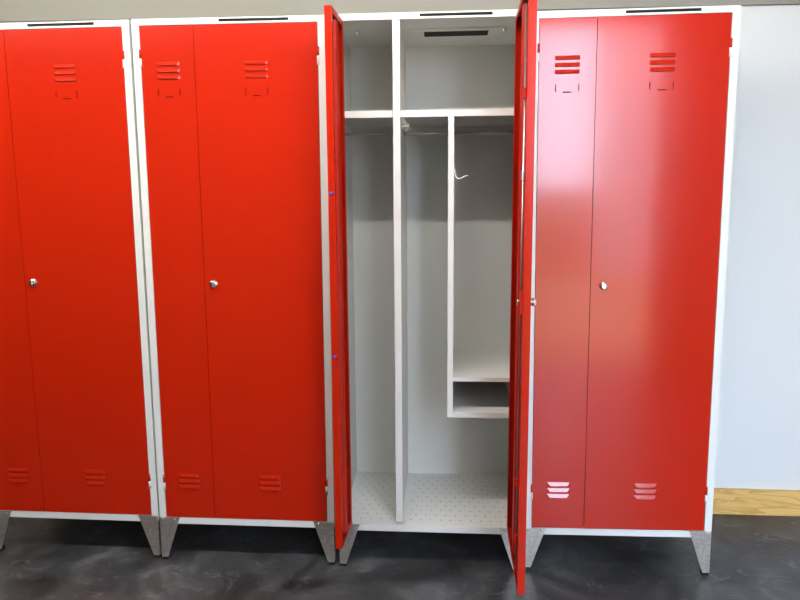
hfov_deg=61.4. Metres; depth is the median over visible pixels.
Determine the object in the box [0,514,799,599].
floor
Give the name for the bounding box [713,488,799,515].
baseboard
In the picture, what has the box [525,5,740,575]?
locker
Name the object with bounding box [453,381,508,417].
shelf
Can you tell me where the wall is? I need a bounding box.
[14,5,799,489]
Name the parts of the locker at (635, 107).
leg, door, knob, door, leg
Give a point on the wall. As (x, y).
(758, 443)
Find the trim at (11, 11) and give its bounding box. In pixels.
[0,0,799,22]
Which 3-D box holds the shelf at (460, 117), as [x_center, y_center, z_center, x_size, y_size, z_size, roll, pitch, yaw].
[0.206,-0.593,2.234,0.380,0.020,0.436,0,8,4]
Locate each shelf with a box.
[345,110,392,127]
[400,108,513,126]
[453,348,509,381]
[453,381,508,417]
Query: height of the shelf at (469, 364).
0.014 m
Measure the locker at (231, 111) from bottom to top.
1.763 m
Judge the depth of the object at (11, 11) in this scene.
2.47 m
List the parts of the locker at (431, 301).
door, leg, hanging rail, hanging rail, panel, vent plate, hanging rail, leg, lock rod, door, knob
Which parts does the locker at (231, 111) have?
leg, door, knob, door, leg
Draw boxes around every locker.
[0,20,161,557]
[131,15,335,564]
[324,0,537,594]
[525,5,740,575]
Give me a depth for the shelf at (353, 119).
2.23 m
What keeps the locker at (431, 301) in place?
on the floor

